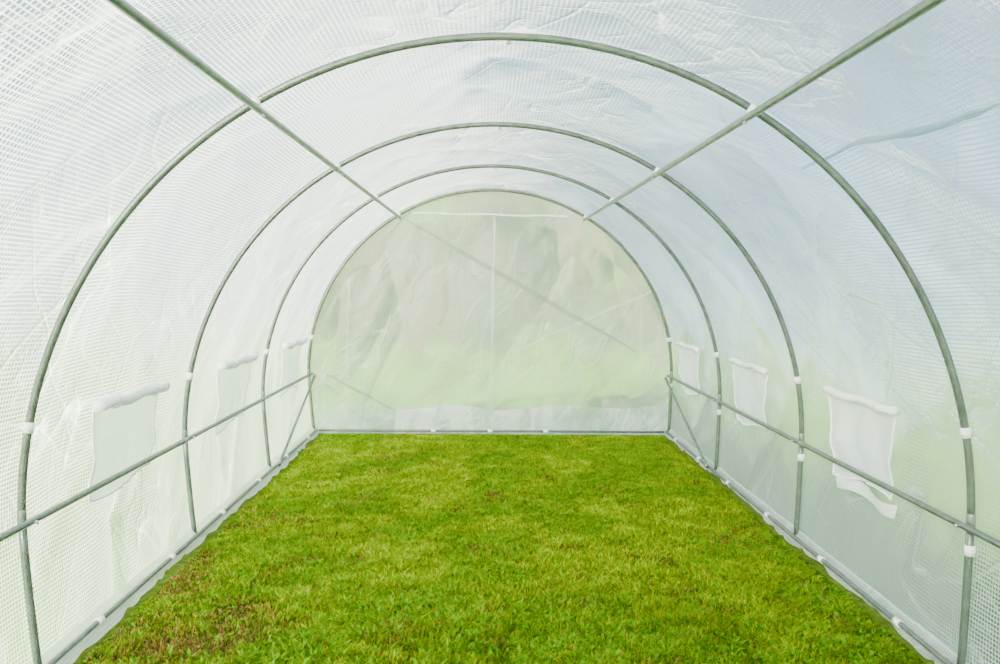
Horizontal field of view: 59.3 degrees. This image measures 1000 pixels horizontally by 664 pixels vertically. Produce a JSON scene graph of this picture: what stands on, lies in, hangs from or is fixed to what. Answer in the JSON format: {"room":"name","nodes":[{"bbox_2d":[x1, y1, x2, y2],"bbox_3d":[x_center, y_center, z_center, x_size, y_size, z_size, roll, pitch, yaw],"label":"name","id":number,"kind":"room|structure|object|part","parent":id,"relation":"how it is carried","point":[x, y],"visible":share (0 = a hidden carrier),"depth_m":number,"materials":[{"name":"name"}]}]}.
{"room":"greenhouse","nodes":[
{"label":"greenhouse","id":0,"kind":"room"},
{"bbox_2d":[0,0,392,663],"bbox_3d":[-1.179,0.167,2.724,0.794,1.863,9.062,0,3,-1],"label":"wall","id":1,"kind":"structure","parent":0,"point":[93,105],"depth_m":3.10,"materials":[{"name":"white plastic"}]},
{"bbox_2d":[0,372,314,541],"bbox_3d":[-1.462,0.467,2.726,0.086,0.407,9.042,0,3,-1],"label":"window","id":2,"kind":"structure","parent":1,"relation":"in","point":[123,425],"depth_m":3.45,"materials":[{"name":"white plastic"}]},
{"bbox_3d":[-1.465,0.597,2.733,0.039,0.026,9.042,0,3,-1],"label":"side rail","id":3,"kind":"part","parent":2,"relation":"part of","materials":[{"name":"grey metal"}]},
{"bbox_2d":[47,429,317,663],"bbox_3d":[-1.433,1.061,2.755,0.029,0.027,9.032,0,3,-1],"label":"base rail","id":4,"kind":"object","parent":1,"relation":"on","point":[99,620],"visible":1,"depth_m":3.68,"materials":[{"name":"metal"}]},
{"bbox_2d":[214,352,257,434],"bbox_3d":[-1.503,0.339,5.026,0.087,0.405,0.664,0,3,-1],"label":"window","id":5,"kind":"structure","parent":1,"relation":"in","point":[233,376],"depth_m":4.96,"materials":[{"name":"white plastic"}]},
{"bbox_2d":[280,337,307,398],"bbox_3d":[-1.528,0.253,6.522,0.085,0.403,0.664,0,3,-1],"label":"window","id":6,"kind":"structure","parent":1,"relation":"in","point":[290,350],"depth_m":6.46,"materials":[{"name":"white plastic"}]},
{"bbox_2d":[307,188,669,434],"bbox_3d":[-0.074,-0.166,7.309,3.034,2.032,0.158,0,3,-1],"label":"wall","id":7,"kind":"structure","parent":0,"point":[475,310],"depth_m":7.31,"materials":[{"name":"white plastic"}]},
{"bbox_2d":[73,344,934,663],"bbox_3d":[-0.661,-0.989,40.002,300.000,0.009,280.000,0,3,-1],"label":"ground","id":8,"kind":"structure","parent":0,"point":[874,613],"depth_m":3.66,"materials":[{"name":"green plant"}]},
{"bbox_2d":[307,189,672,430],"bbox_3d":[-0.071,-0.159,7.242,3.031,2.029,0.031,0,3,-1],"label":"hoop","id":9,"kind":"object","parent":8,"relation":"on","point":[611,236],"visible":0.91,"depth_m":7.21,"materials":[{"name":"metal"}]},
{"bbox_3d":[-1.556,0.584,7.258,0.070,0.517,0.025,0,3,-1],"label":"leg","id":10,"kind":"part","parent":9,"relation":"part of","materials":[{"name":"metal"}]},
{"bbox_3d":[1.413,0.607,7.312,0.040,0.516,0.025,0,3,-1],"label":"leg","id":11,"kind":"part","parent":9,"relation":"part of","materials":[{"name":"metal"}]},
{"bbox_2d":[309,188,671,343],"bbox_3d":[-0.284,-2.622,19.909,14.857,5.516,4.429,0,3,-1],"label":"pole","id":12,"kind":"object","parent":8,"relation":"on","point":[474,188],"visible":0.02,"depth_m":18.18,"materials":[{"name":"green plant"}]},
{"bbox_2d":[319,429,663,432],"bbox_3d":[-0.065,0.819,7.271,2.854,0.027,0.029,0,3,-1],"label":"base rail","id":13,"kind":"object","parent":8,"relation":"on","point":[374,430],"visible":1,"depth_m":7.26,"materials":[{"name":"metal"}]},
{"bbox_2d":[261,164,721,469],"bbox_3d":[-0.044,-0.075,5.745,3.031,2.029,0.031,0,3,-1],"label":"hoop","id":14,"kind":"object","parent":8,"relation":"on","point":[266,350],"visible":0.94,"depth_m":5.71,"materials":[{"name":"metal"}]},
{"bbox_3d":[-1.530,0.669,5.761,0.070,0.517,0.025,0,3,-1],"label":"leg","id":15,"kind":"part","parent":14,"relation":"part of","materials":[{"name":"metal"}]},
{"bbox_2d":[277,374,315,465],"bbox_3d":[-1.488,0.617,6.505,0.024,0.458,1.458,0,3,-3],"label":"diagonal brace","id":16,"kind":"object","parent":14,"relation":"attached to","point":[314,375],"visible":1,"depth_m":6.37,"materials":[{"name":"metal"}]},
{"bbox_2d":[664,377,708,467],"bbox_3d":[1.372,0.639,6.557,0.024,0.458,1.457,0,3,-1],"label":"diagonal brace","id":17,"kind":"object","parent":14,"relation":"attached to","point":[665,378],"visible":1,"depth_m":6.43,"materials":[{"name":"metal"}]},
{"bbox_3d":[1.440,0.691,5.815,0.040,0.516,0.025,0,3,-1],"label":"leg","id":18,"kind":"part","parent":14,"relation":"part of","materials":[{"name":"metal"}]},
{"bbox_2d":[182,122,804,535],"bbox_3d":[-0.018,0.010,4.248,3.031,2.029,0.031,0,3,-1],"label":"hoop","id":19,"kind":"object","parent":8,"relation":"on","point":[189,375],"visible":0.94,"depth_m":4.21,"materials":[{"name":"metal"}]},
{"bbox_3d":[-1.503,0.753,4.263,0.070,0.517,0.025,0,3,-1],"label":"leg","id":20,"kind":"part","parent":19,"relation":"part of","materials":[{"name":"metal"}]},
{"bbox_3d":[1.466,0.776,4.317,0.040,0.516,0.025,0,3,-1],"label":"leg","id":21,"kind":"part","parent":19,"relation":"part of","materials":[{"name":"metal"}]},
{"bbox_2d":[16,32,976,663],"bbox_3d":[0.009,0.095,2.750,3.031,2.029,0.031,0,3,-1],"label":"hoop","id":22,"kind":"object","parent":8,"relation":"on","point":[28,425],"visible":0.92,"depth_m":2.72,"materials":[{"name":"metal"}]},
{"bbox_3d":[-1.476,0.838,2.766,0.070,0.517,0.025,0,3,-1],"label":"leg","id":23,"kind":"part","parent":22,"relation":"part of","materials":[{"name":"metal"}]},
{"bbox_2d":[106,0,401,219],"bbox_3d":[-0.735,-0.674,2.675,0.031,0.037,9.042,0,3,-1],"label":"pole","id":24,"kind":"structure","parent":22,"relation":"attached to","point":[125,7],"depth_m":2.25,"materials":[{"name":"metal"}]},
{"bbox_2d":[582,0,945,221],"bbox_3d":[0.768,-0.660,2.702,0.031,0.037,9.042,0,3,-1],"label":"pole","id":25,"kind":"structure","parent":22,"relation":"attached to","point":[924,6],"depth_m":2.19,"materials":[{"name":"metal"}]},
{"bbox_3d":[1.493,0.861,2.820,0.040,0.516,0.025,0,3,-1],"label":"leg","id":26,"kind":"part","parent":22,"relation":"part of","materials":[{"name":"metal"}]},
{"bbox_2d":[130,0,918,215],"bbox_3d":[0.014,-0.849,2.688,1.638,0.292,9.062,0,3,-1],"label":"ceiling","id":27,"kind":"structure","parent":0,"point":[754,50],"depth_m":2.96,"materials":[{"name":"white plastic"}]},
{"bbox_2d":[591,0,999,663],"bbox_3d":[1.196,0.188,2.768,0.801,1.858,9.062,0,3,-1],"label":"wall","id":28,"kind":"structure","parent":0,"point":[911,121],"depth_m":3.12,"materials":[{"name":"white plastic"}]},
{"bbox_2d":[675,341,699,394],"bbox_3d":[1.410,0.279,6.576,0.073,0.402,0.663,0,3,-1],"label":"window","id":29,"kind":"structure","parent":28,"relation":"in","point":[688,368],"depth_m":6.58,"materials":[{"name":"white plastic"}]},
{"bbox_2d":[728,357,768,429],"bbox_3d":[1.437,0.363,5.079,0.073,0.401,0.664,0,3,-1],"label":"window","id":30,"kind":"structure","parent":28,"relation":"in","point":[750,379],"depth_m":5.08,"materials":[{"name":"white plastic"}]},
{"bbox_2d":[665,431,952,663],"bbox_3d":[1.462,1.084,2.808,0.029,0.027,9.032,0,3,-1],"label":"base rail","id":31,"kind":"object","parent":28,"relation":"on","point":[898,622],"visible":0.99,"depth_m":3.75,"materials":[{"name":"metal"}]},
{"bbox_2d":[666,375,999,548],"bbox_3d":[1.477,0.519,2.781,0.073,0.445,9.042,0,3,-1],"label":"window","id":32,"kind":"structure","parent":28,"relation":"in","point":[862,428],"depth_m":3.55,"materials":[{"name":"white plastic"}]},
{"bbox_3d":[1.471,0.619,2.787,0.039,0.026,9.042,0,3,-1],"label":"side rail","id":33,"kind":"part","parent":32,"relation":"part of","materials":[{"name":"grey metal"}]}
]}

